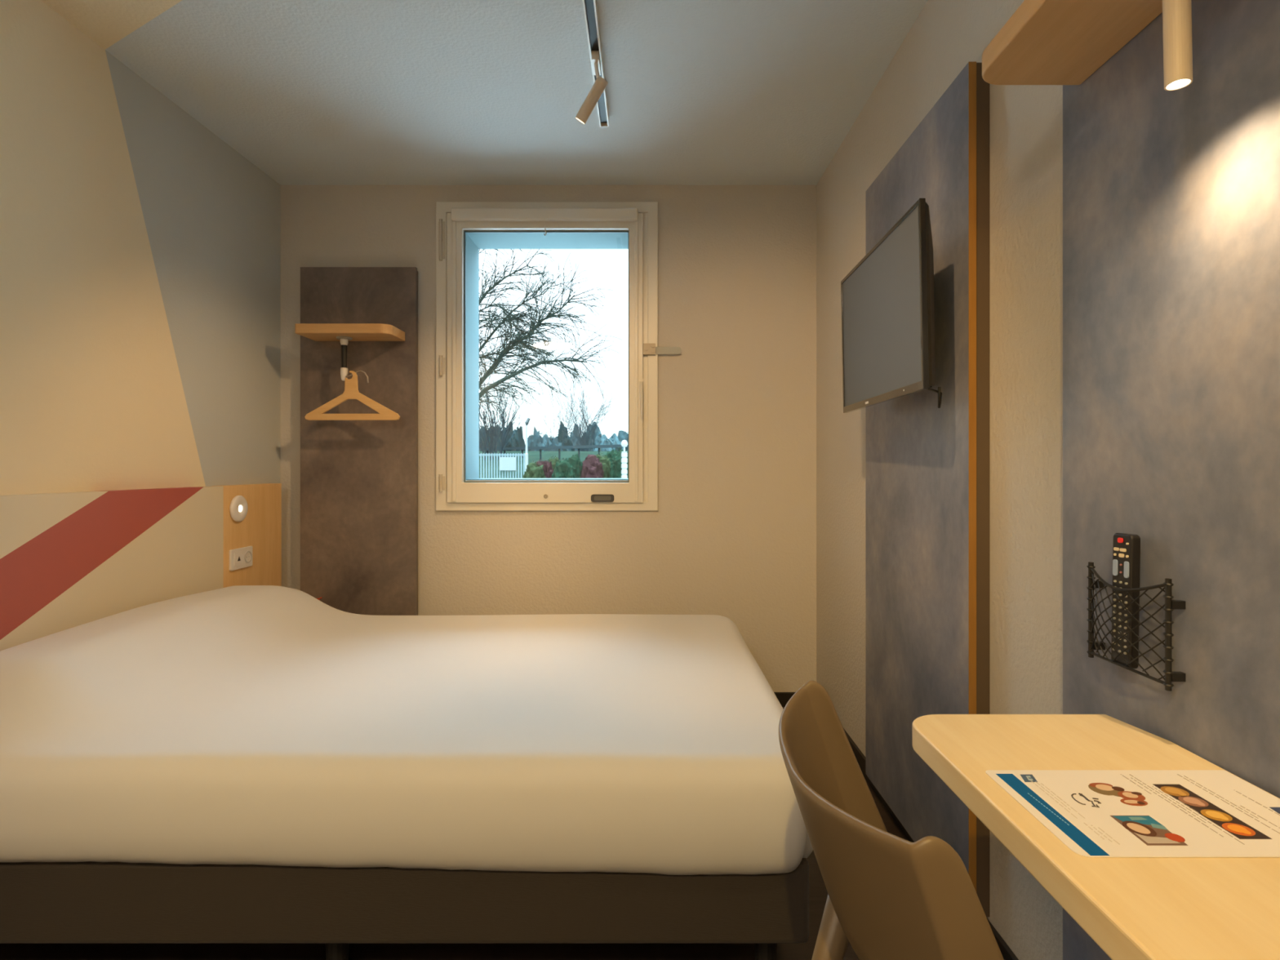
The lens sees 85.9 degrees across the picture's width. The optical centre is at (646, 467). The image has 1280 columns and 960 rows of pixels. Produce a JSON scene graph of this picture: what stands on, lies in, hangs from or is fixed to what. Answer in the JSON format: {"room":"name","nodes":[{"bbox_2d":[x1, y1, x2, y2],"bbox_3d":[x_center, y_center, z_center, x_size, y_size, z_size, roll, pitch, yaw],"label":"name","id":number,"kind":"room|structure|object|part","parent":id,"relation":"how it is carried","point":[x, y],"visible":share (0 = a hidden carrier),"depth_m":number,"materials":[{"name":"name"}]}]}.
{"room":"hotel room","nodes":[
{"label":"hotel room","id":0,"kind":"room"},
{"bbox_2d":[0,0,280,495],"bbox_3d":[-1.805,-0.104,0.800,0.100,2.500,5.000,0,0,0],"label":"wall","id":1,"kind":"structure","parent":0,"point":[140,250],"depth_m":2.29,"materials":[{"name":"beige paint"}]},
{"bbox_2d":[0,483,281,650],"bbox_3d":[-1.730,0.485,2.183,0.050,0.821,2.065,0,0,0],"label":"headboard","id":2,"kind":"object","parent":1,"relation":"attached to","point":[68,560],"visible":0.58,"depth_m":2.23,"materials":[{"name":"beige paint"}]},
{"bbox_2d":[229,495,248,521],"bbox_3d":[-1.696,0.172,2.865,0.018,0.110,0.110,0,0,0],"label":"light","id":3,"kind":"object","parent":2,"relation":"attached to","point":[238,508],"visible":1,"depth_m":2.85,"materials":[{"name":"white plastic"}]},
{"bbox_2d":[229,546,252,570],"bbox_3d":[-1.698,0.381,2.885,0.013,0.086,0.154,0,0,0],"label":"wall socket","id":4,"kind":"object","parent":2,"relation":"attached to","point":[240,557],"visible":1,"depth_m":2.87,"materials":[{"name":"white plastic"}]},
{"bbox_2d":[234,551,242,566],"bbox_3d":[-1.694,0.381,2.856,0.003,0.056,0.056,0,0,0],"label":"switch","id":5,"kind":"object","parent":4,"relation":"attached to","point":[237,555],"depth_m":2.85,"materials":[{"name":"grey plastic"}]},
{"bbox_2d":[244,551,252,562],"bbox_3d":[-1.693,0.381,2.925,0.004,0.050,0.050,0,0,0],"label":"outlet","id":6,"kind":"object","parent":4,"relation":"attached to","point":[247,554],"depth_m":2.92,"materials":[{"name":"grey plastic"}]},
{"bbox_2d":[0,706,908,959],"bbox_3d":[-0.469,1.186,0.750,2.771,0.080,5.100,0,0,0],"label":"floor","id":7,"kind":"structure","parent":0,"point":[818,893],"depth_m":1.62,"materials":[{"name":"brown wood"}]},
{"bbox_2d":[0,857,808,959],"bbox_3d":[-0.675,0.996,2.188,2.055,0.300,1.425,0,0,0],"label":"bed","id":8,"kind":"object","parent":7,"relation":"on","point":[86,902],"visible":0.28,"depth_m":1.48,"materials":[{"name":"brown fabric"}]},
{"bbox_3d":[-0.700,1.087,1.560,0.056,0.118,0.056,0,0,0],"label":"leg","id":9,"kind":"part","parent":8,"relation":"part of","materials":[{"name":"black plastic"}]},
{"bbox_2d":[0,585,813,875],"bbox_3d":[-0.656,0.665,2.182,2.092,0.425,1.506,0,0,0],"label":"mattress","id":10,"kind":"object","parent":8,"relation":"on","point":[260,725],"visible":0.96,"depth_m":1.55,"materials":[{"name":"white fabric"}]},
{"bbox_3d":[0.270,1.087,1.560,0.056,0.118,0.056,0,0,0],"label":"leg","id":11,"kind":"part","parent":8,"relation":"part of","materials":[{"name":"black plastic"}]},
{"bbox_2d":[778,680,1004,959],"bbox_3d":[0.403,0.747,0.875,0.462,0.806,0.482,0,0,0],"label":"desk chair","id":12,"kind":"object","parent":7,"relation":"on","point":[891,896],"visible":1,"depth_m":0.75,"materials":[{"name":"brown plastic"}]},
{"bbox_3d":[0.246,0.892,1.048,0.157,0.514,0.047,0,0,14],"label":"leg","id":13,"kind":"part","parent":12,"relation":"part of","materials":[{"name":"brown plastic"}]},
{"bbox_2d":[41,0,927,185],"bbox_3d":[-0.419,-1.404,0.800,2.671,0.100,5.000,0,0,0],"label":"ceiling","id":14,"kind":"structure","parent":0,"point":[309,92],"depth_m":2.41,"materials":[{"name":"white paint"}]},
{"bbox_2d":[582,0,608,127],"bbox_3d":[-0.163,-1.337,0.734,0.036,0.034,3.868,0,0,0],"label":"track","id":15,"kind":"object","parent":14,"relation":"attached to","point":[590,9],"visible":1,"depth_m":2.15,"materials":[{"name":"white metal"}]},
{"bbox_2d":[575,50,608,124],"bbox_3d":[-0.175,-1.231,2.253,0.078,0.197,0.116,0,0,-42],"label":"track spotlight","id":16,"kind":"object","parent":15,"relation":"attached to","point":[600,84],"visible":1,"depth_m":2.24,"materials":[{"name":"beige metal"}]},
{"bbox_3d":[-0.158,-1.276,2.227,0.013,0.058,0.030,0,0,34],"label":"arm","id":17,"kind":"part","parent":16,"relation":"part of","materials":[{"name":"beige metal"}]},
{"bbox_2d":[280,185,816,692],"bbox_3d":[-0.469,-0.104,3.450,2.771,3.100,0.300,0,0,0],"label":"wall","id":18,"kind":"structure","parent":0,"point":[731,535],"depth_m":3.30,"materials":[{"name":"beige paint"}]},
{"bbox_2d":[300,266,417,615],"bbox_3d":[-1.363,0.060,3.275,0.547,2.012,0.050,0,0,0],"label":"wall panel","id":19,"kind":"object","parent":18,"relation":"attached to","point":[359,478],"visible":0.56,"depth_m":3.25,"materials":[{"name":"brown laminate"}]},
{"bbox_2d":[294,323,404,341],"bbox_3d":[-1.351,-0.617,3.150,0.424,0.043,0.200,0,0,0],"label":"shelf","id":20,"kind":"object","parent":19,"relation":"attached to","point":[314,331],"visible":1,"depth_m":3.06,"materials":[{"name":"brown wood"}]},
{"bbox_2d":[336,336,368,382],"bbox_3d":[-1.345,-0.490,3.150,0.146,0.208,0.068,0,0,0],"label":"rod","id":21,"kind":"object","parent":20,"relation":"hanging from","point":[344,340],"visible":0.98,"depth_m":3.14,"materials":[{"name":"grey metal"}]},
{"bbox_3d":[-1.384,-0.501,3.150,0.026,0.114,0.026,0,0,0],"label":"rod","id":22,"kind":"part","parent":21,"relation":"part of","materials":[{"name":"black plastic"}]},
{"bbox_3d":[-1.384,-0.425,3.150,0.032,0.059,0.032,0,0,0],"label":"knob","id":23,"kind":"part","parent":21,"relation":"part of","materials":[{"name":"white plastic"}]},
{"bbox_2d":[304,370,399,420],"bbox_3d":[-1.339,-0.327,3.135,0.431,0.225,0.013,0,0,0],"label":"hanger","id":24,"kind":"object","parent":21,"relation":"hanging from","point":[351,391],"visible":1,"depth_m":3.13,"materials":[{"name":"brown wood"}]},
{"bbox_2d":[435,201,680,511],"bbox_3d":[-0.420,-0.530,3.429,1.170,1.476,0.422,0,0,0],"label":"window","id":25,"kind":"structure","parent":18,"relation":"in","point":[463,228],"depth_m":3.28,"materials":[{"name":"white plastic"}]},
{"bbox_3d":[-0.479,-0.545,3.485,0.817,1.220,0.310,0,0,0],"label":"casing","id":26,"kind":"part","parent":25,"relation":"part of","materials":[{"name":"grey"}]},
{"bbox_3d":[-0.024,-0.327,3.242,0.018,0.184,0.048,0,0,0],"label":"handle","id":27,"kind":"part","parent":25,"relation":"part of","materials":[{"name":"white plastic"}]},
{"bbox_3d":[0.101,-0.556,3.279,0.128,0.035,0.005,0,0,0],"label":"limiter arm","id":28,"kind":"part","parent":25,"relation":"part of","materials":[{"name":"grey plastic"}]},
{"bbox_2d":[773,692,795,706],"bbox_3d":[-0.469,1.112,3.294,2.571,0.068,0.012,0,0,0],"label":"baseboard","id":29,"kind":"structure","parent":18,"relation":"attached to","point":[783,698],"depth_m":3.29,"materials":[{"name":"black paint"}]},
{"bbox_2d":[816,0,1062,959],"bbox_3d":[0.866,-0.104,0.800,0.100,2.500,5.000,0,0,0],"label":"wall","id":30,"kind":"structure","parent":0,"point":[1026,121],"depth_m":1.57,"materials":[{"name":"grey paint"}]},
{"bbox_2d":[865,61,989,916],"bbox_3d":[0.790,0.053,2.013,0.052,2.029,0.766,0,0,0],"label":"wall panel","id":31,"kind":"object","parent":30,"relation":"attached to","point":[927,465],"visible":0.79,"depth_m":1.79,"materials":[{"name":"grey laminate"}]},
{"bbox_2d":[840,198,942,413],"bbox_3d":[0.691,-0.375,1.906,0.146,0.468,0.700,0,0,0],"label":"television","id":32,"kind":"object","parent":31,"relation":"attached to","point":[888,343],"visible":1,"depth_m":1.76,"materials":[{"name":"black plastic"}]},
{"bbox_2d":[843,728,1018,959],"bbox_3d":[0.810,1.112,0.794,0.012,0.068,4.988,0,0,0],"label":"baseboard","id":33,"kind":"structure","parent":30,"relation":"attached to","point":[1007,954],"depth_m":2.23,"materials":[{"name":"black paint"}]},
{"bbox_2d":[1062,0,1279,959],"bbox_3d":[0.803,0.053,0.703,0.026,2.029,1.205,0,0,0],"label":"wall panel","id":34,"kind":"object","parent":30,"relation":"attached to","point":[1171,198],"visible":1,"depth_m":1.02,"materials":[{"name":"grey laminate"}]},
{"bbox_2d":[982,0,1162,84],"bbox_3d":[0.691,-0.714,0.806,0.198,0.040,0.892,0,0,0],"label":"wall shelf","id":35,"kind":"object","parent":34,"relation":"attached to","point":[1043,42],"visible":1,"depth_m":1.12,"materials":[{"name":"brown wood"}]},
{"bbox_2d":[1162,0,1192,90],"bbox_3d":[0.690,-0.596,0.897,0.044,0.195,0.044,0,0,0],"label":"spotlight","id":36,"kind":"object","parent":35,"relation":"attached to","point":[1176,14],"visible":1,"depth_m":0.89,"materials":[{"name":"beige metal"}]},
{"bbox_2d":[911,714,1279,959],"bbox_3d":[0.606,0.498,0.682,0.366,0.176,0.925,0,0,0],"label":"desk","id":37,"kind":"object","parent":34,"relation":"attached to","point":[1132,908],"visible":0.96,"depth_m":0.71,"materials":[{"name":"brown wood"}]},
{"bbox_2d":[985,769,1279,857],"bbox_3d":[0.617,0.408,0.825,0.326,0.002,0.206,0,0,0],"label":"menu card","id":38,"kind":"object","parent":37,"relation":"on","point":[1095,813],"visible":1,"depth_m":0.82,"materials":[{"name":"white paper"}]},
{"bbox_2d":[1088,785,1120,796],"bbox_3d":[0.581,0.408,0.870,0.035,0.001,0.035,0,0,0],"label":"picture","id":39,"kind":"object","parent":38,"relation":"on","point":[1093,790],"depth_m":0.87,"materials":[{"name":"brown paper"}]},
{"bbox_2d":[1088,782,1147,805],"bbox_3d":[0.595,0.408,0.861,0.041,0.001,0.063,0,0,-14],"label":"picture","id":40,"kind":"object","parent":38,"relation":"on","point":[1109,793],"depth_m":0.86,"materials":[{"name":"brown paper"}]},
{"bbox_2d":[1110,815,1187,845],"bbox_3d":[0.566,0.408,0.775,0.050,0.001,0.064,0,0,0],"label":"picture","id":41,"kind":"object","parent":38,"relation":"on","point":[1141,830],"depth_m":0.77,"materials":[{"name":"multicoloured paper"}]},
{"bbox_2d":[1160,786,1189,796],"bbox_3d":[0.665,0.408,0.866,0.030,0.001,0.028,0,0,0],"label":"picture","id":42,"kind":"object","parent":38,"relation":"on","point":[1165,791],"depth_m":0.87,"materials":[{"name":"brown paper"}]},
{"bbox_2d":[1177,795,1208,807],"bbox_3d":[0.668,0.408,0.841,0.030,0.001,0.028,0,0,0],"label":"picture","id":43,"kind":"object","parent":38,"relation":"on","point":[1183,801],"depth_m":0.84,"materials":[{"name":"pink paper"}]},
{"bbox_2d":[1200,809,1232,821],"bbox_3d":[0.668,0.408,0.807,0.030,0.001,0.028,0,0,0],"label":"picture","id":44,"kind":"object","parent":38,"relation":"on","point":[1205,815],"depth_m":0.81,"materials":[{"name":"yellow"}]},
{"bbox_2d":[1222,822,1255,835],"bbox_3d":[0.668,0.408,0.776,0.030,0.001,0.028,0,0,0],"label":"picture","id":45,"kind":"object","parent":38,"relation":"on","point":[1228,828],"depth_m":0.78,"materials":[{"name":"orange paper"}]},
{"bbox_2d":[1086,561,1185,691],"bbox_3d":[0.765,0.246,1.100,0.049,0.164,0.190,0,0,0],"label":"holder","id":46,"kind":"object","parent":34,"relation":"attached to","point":[1170,605],"visible":1,"depth_m":1.06,"materials":[{"name":"black plastic"}]},
{"bbox_3d":[0.768,0.246,1.188,0.013,0.164,0.014,0,0,0],"label":"rod","id":47,"kind":"part","parent":46,"relation":"part of","materials":[{"name":"black plastic"}]},
{"bbox_2d":[1111,533,1140,668],"bbox_3d":[0.766,0.212,1.100,0.023,0.212,0.043,0,0,-5],"label":"remote control","id":48,"kind":"object","parent":46,"relation":"in","point":[1126,546],"visible":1,"depth_m":1.09,"materials":[{"name":"black plastic"}]},
{"bbox_3d":[0.760,0.317,1.100,0.020,0.011,0.177,0,0,0],"label":"hem cord","id":49,"kind":"part","parent":46,"relation":"part of","materials":[{"name":"black fabric"}]},
{"bbox_3d":[0.760,0.183,1.100,0.020,0.027,0.178,0,0,0],"label":"hem cord","id":50,"kind":"part","parent":46,"relation":"part of","materials":[{"name":"black fabric"}]},
{"bbox_3d":[0.768,0.246,1.012,0.013,0.164,0.014,0,0,0],"label":"rod","id":51,"kind":"part","parent":46,"relation":"part of","materials":[{"name":"black plastic"}]},
{"label":"outside","id":52,"kind":"structure","parent":0,"visible":0},
{"bbox_3d":[0.000,1.496,61.950,120.000,0.200,116.100,0,0,0],"label":"ground","id":53,"kind":"structure","parent":52,"visible":0},
{"bbox_2d":[479,425,490,451],"bbox_3d":[-15.756,-1.237,65.946,2.114,5.531,2.213,0,0,-40],"label":"evergreen tree","id":54,"kind":"object","parent":53,"relation":"on","point":[482,442],"visible":0.07,"depth_m":65.31,"materials":[{"name":"green plant"}]},
{"bbox_2d":[488,423,506,451],"bbox_3d":[-15.343,-1.389,69.347,2.446,6.328,2.258,0,0,0],"label":"evergreen tree","id":55,"kind":"object","parent":53,"relation":"on","point":[500,436],"visible":0.06,"depth_m":68.81,"materials":[{"name":"green plant"}]},
{"bbox_2d":[479,453,524,478],"bbox_3d":[-5.627,0.453,24.019,2.814,1.885,0.062,0,0,0],"label":"picket fence","id":56,"kind":"object","parent":53,"relation":"on","point":[481,455],"visible":0.18,"depth_m":23.99,"materials":[{"name":"grey paint"}]},
{"bbox_3d":[-5.627,-0.430,24.031,2.814,0.070,0.038,0,0,0],"label":"rail","id":57,"kind":"part","parent":56,"relation":"part of","materials":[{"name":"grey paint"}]},
{"bbox_2d":[499,457,515,470],"bbox_3d":[-4.827,-0.122,23.960,0.578,0.467,0.040,0,0,0],"label":"notice board","id":58,"kind":"object","parent":56,"relation":"attached to","point":[505,463],"visible":1,"depth_m":23.94,"materials":[{"name":"white"}]},
{"bbox_2d":[479,364,527,460],"bbox_3d":[-9.018,-2.400,40.319,4.358,7.620,3.776,0,0,12],"label":"bare tree","id":59,"kind":"object","parent":53,"relation":"on","point":[486,439],"visible":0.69,"depth_m":39.88,"materials":[{"name":"grey plant"}]},
{"bbox_2d":[503,422,516,451],"bbox_3d":[-14.640,-1.647,72.769,1.977,6.534,2.447,0,0,0],"label":"evergreen tree","id":60,"kind":"object","parent":53,"relation":"on","point":[511,443],"visible":0.19,"depth_m":72.24,"materials":[{"name":"green plant"}]},
{"bbox_2d":[513,426,525,451],"bbox_3d":[-14.262,-1.537,76.236,1.900,6.037,2.326,0,0,0],"label":"evergreen tree","id":61,"kind":"object","parent":53,"relation":"on","point":[519,440],"visible":0.28,"depth_m":75.71,"materials":[{"name":"green plant"}]},
{"bbox_2d":[524,417,530,471],"bbox_3d":[-3.799,-0.097,22.000,0.172,2.985,0.120,0,0,0],"label":"lamp post","id":62,"kind":"object","parent":53,"relation":"on","point":[526,422],"visible":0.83,"depth_m":21.97,"materials":[{"name":"white metal"}]},
{"bbox_2d":[523,461,546,478],"bbox_3d":[-3.010,0.630,18.402,0.629,1.618,0.792,0,0,0],"label":"shrub","id":63,"kind":"object","parent":53,"relation":"on","point":[532,470],"visible":0.38,"depth_m":18.14,"materials":[{"name":"green plant"}]},
{"bbox_2d":[527,426,545,451],"bbox_3d":[-12.740,-1.342,79.522,2.147,6.896,2.304,0,0,0],"label":"evergreen tree","id":64,"kind":"object","parent":53,"relation":"on","point":[533,442],"visible":0.35,"depth_m":78.89,"materials":[{"name":"green plant"}]},
{"bbox_2d":[535,457,553,478],"bbox_3d":[-2.909,0.600,19.402,0.666,1.730,0.791,0,0,0],"label":"shrub","id":65,"kind":"object","parent":53,"relation":"on","point":[548,469],"visible":0.2,"depth_m":19.16,"materials":[{"name":"red plant"}]},
{"bbox_2d":[542,432,548,445],"bbox_3d":[-12.624,-1.384,86.316,1.952,5.896,2.460,0,0,0],"label":"evergreen tree","id":66,"kind":"object","parent":53,"relation":"on","point":[546,435],"visible":0.08,"depth_m":86.00,"materials":[{"name":"teal plant"}]},
{"bbox_2d":[541,435,564,451],"bbox_3d":[-8.991,-0.601,66.038,2.234,4.908,2.440,0,0,0],"label":"evergreen tree","id":67,"kind":"object","parent":53,"relation":"on","point":[549,439],"visible":0.23,"depth_m":65.49,"materials":[{"name":"green plant"}]},
{"bbox_2d":[547,455,559,471],"bbox_3d":[-2.758,0.574,20.398,0.652,1.857,0.772,0,0,0],"label":"shrub","id":68,"kind":"object","parent":53,"relation":"on","point":[555,460],"visible":0.06,"depth_m":20.14,"materials":[{"name":"green plant"}]},
{"bbox_2d":[524,390,591,451],"bbox_3d":[-7.755,-2.825,59.488,6.245,8.454,3.120,0,0,-12],"label":"bare tree","id":69,"kind":"object","parent":53,"relation":"on","point":[569,421],"visible":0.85,"depth_m":59.60,"materials":[{"name":"grey plant"}]},
{"bbox_2d":[551,457,573,478],"bbox_3d":[-2.217,0.578,18.403,0.643,1.669,0.794,0,0,0],"label":"shrub","id":70,"kind":"object","parent":53,"relation":"on","point":[563,469],"visible":0.32,"depth_m":18.12,"materials":[{"name":"green plant"}]},
{"bbox_2d":[556,421,573,451],"bbox_3d":[-8.385,-1.464,69.449,2.211,6.486,2.412,0,0,0],"label":"evergreen tree","id":71,"kind":"object","parent":53,"relation":"on","point":[567,442],"visible":0.23,"depth_m":68.76,"materials":[{"name":"green plant"}]},
{"bbox_2d":[566,453,582,478],"bbox_3d":[-2.051,0.540,19.398,0.660,1.884,0.774,0,0,0],"label":"shrub","id":72,"kind":"object","parent":53,"relation":"on","point":[575,460],"visible":0.23,"depth_m":19.13,"materials":[{"name":"green plant"}]},
{"bbox_2d":[568,424,582,451],"bbox_3d":[-7.636,-1.602,72.828,1.913,6.227,2.361,0,0,20],"label":"evergreen tree","id":73,"kind":"object","parent":53,"relation":"on","point":[571,435],"visible":0.19,"depth_m":72.19,"materials":[{"name":"green plant"}]},
{"bbox_2d":[551,377,617,451],"bbox_3d":[-5.091,-3.005,55.472,5.763,8.826,3.340,0,0,-3],"label":"bare tree","id":74,"kind":"object","parent":53,"relation":"on","point":[586,420],"visible":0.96,"depth_m":54.89,"materials":[{"name":"grey plant"}]},
{"bbox_2d":[581,434,595,451],"bbox_3d":[-6.810,-1.258,76.255,2.422,5.537,2.300,0,0,0],"label":"evergreen tree","id":75,"kind":"object","parent":53,"relation":"on","point":[585,434],"visible":0.06,"depth_m":75.74,"materials":[{"name":"green plant"}]},
{"bbox_2d":[579,454,604,478],"bbox_3d":[-1.454,0.536,18.399,0.675,1.765,0.758,0,0,0],"label":"shrub","id":76,"kind":"object","parent":53,"relation":"on","point":[592,468],"visible":0.39,"depth_m":18.11,"materials":[{"name":"red plant"}]},
{"bbox_2d":[586,420,601,444],"bbox_3d":[-6.117,-1.869,79.612,2.234,7.159,2.249,0,0,0],"label":"evergreen tree","id":77,"kind":"object","parent":53,"relation":"on","point":[597,428],"visible":0.11,"depth_m":78.97,"materials":[{"name":"green plant"}]},
{"bbox_2d":[591,432,612,451],"bbox_3d":[-4.258,-0.918,65.987,2.097,4.780,2.257,0,0,0],"label":"evergreen tree","id":78,"kind":"object","parent":53,"relation":"on","point":[602,441],"visible":0.29,"depth_m":65.47,"materials":[{"name":"teal plant"}]},
{"bbox_2d":[595,452,611,478],"bbox_3d":[-1.267,0.499,19.396,0.644,1.845,0.766,0,0,0],"label":"shrub","id":79,"kind":"object","parent":53,"relation":"on","point":[606,462],"visible":0.3,"depth_m":19.10,"materials":[{"name":"green plant"}]},
{"bbox_2d":[603,448,614,462],"bbox_3d":[-1.060,0.460,20.399,0.632,2.001,0.772,0,0,0],"label":"shrub","id":80,"kind":"object","parent":53,"relation":"on","point":[611,454],"visible":0.06,"depth_m":20.18,"materials":[{"name":"green plant"}]},
{"bbox_2d":[608,432,623,451],"bbox_3d":[-3.319,-0.821,69.482,2.453,5.339,2.374,0,0,0],"label":"evergreen tree","id":81,"kind":"object","parent":53,"relation":"on","point":[613,440],"visible":0.17,"depth_m":68.92,"materials":[{"name":"teal plant"}]},
{"bbox_2d":[608,447,628,478],"bbox_3d":[-0.690,0.444,18.395,0.666,1.963,0.766,0,0,0],"label":"shrub","id":82,"kind":"object","parent":53,"relation":"on","point":[615,467],"visible":0.21,"depth_m":18.11,"materials":[{"name":"green plant"}]},
{"bbox_2d":[617,430,628,451],"bbox_3d":[-2.353,-1.123,72.815,2.294,5.595,2.344,0,0,-34],"label":"evergreen tree","id":83,"kind":"object","parent":53,"relation":"on","point":[622,435],"visible":0.12,"depth_m":72.28,"materials":[{"name":"teal plant"}]},
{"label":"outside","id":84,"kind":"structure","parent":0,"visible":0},
{"bbox_2d":[479,451,628,478],"bbox_3d":[0.000,-0.004,43.000,60.000,2.800,38.000,0,0,0],"label":"bank","id":85,"kind":"object","parent":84,"point":[534,456],"depth_m":41.31,"materials":[{"name":"green plant"}]},
{"bbox_2d":[479,444,628,460],"bbox_3d":[-5.608,-0.792,40.124,16.493,0.938,0.243,0,0,29],"label":"barrier","id":86,"kind":"object","parent":85,"relation":"on","point":[559,447],"visible":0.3,"depth_m":39.73,"materials":[{"name":"grey"}]},
{"bbox_3d":[-5.635,-1.140,40.075,16.493,0.242,0.131,0,0,29],"label":"rail","id":87,"kind":"part","parent":86,"relation":"part of","materials":[{"name":"grey metal"}]},
{"bbox_3d":[-5.037,-0.764,39.867,0.100,0.800,0.100,0,0,0],"label":"post","id":88,"kind":"part","parent":86,"relation":"part of","materials":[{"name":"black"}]},
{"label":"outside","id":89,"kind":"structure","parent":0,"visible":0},
{"bbox_3d":[0.000,1.381,9.300,18.000,0.030,11.400,0,0,0],"label":"terrace","id":90,"kind":"object","parent":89,"visible":0},
{"bbox_2d":[479,248,622,426],"bbox_3d":[-2.931,-1.723,12.036,5.033,6.246,2.550,0,0,4],"label":"bare tree","id":91,"kind":"object","parent":90,"relation":"on","point":[519,341],"visible":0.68,"depth_m":12.00,"materials":[{"name":"grey plant"}]},
{"bbox_2d":[621,440,627,478],"bbox_3d":[-0.448,0.420,14.000,0.136,1.952,0.136,0,0,0],"label":"bollard","id":92,"kind":"object","parent":90,"relation":"on","point":[624,443],"visible":0.44,"depth_m":13.95,"materials":[{"name":"white"}]},
{"bbox_3d":[-0.448,-0.431,14.000,0.136,0.250,0.136,0,0,0],"label":"post globe","id":93,"kind":"part","parent":92,"relation":"part of","materials":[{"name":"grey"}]}
]}

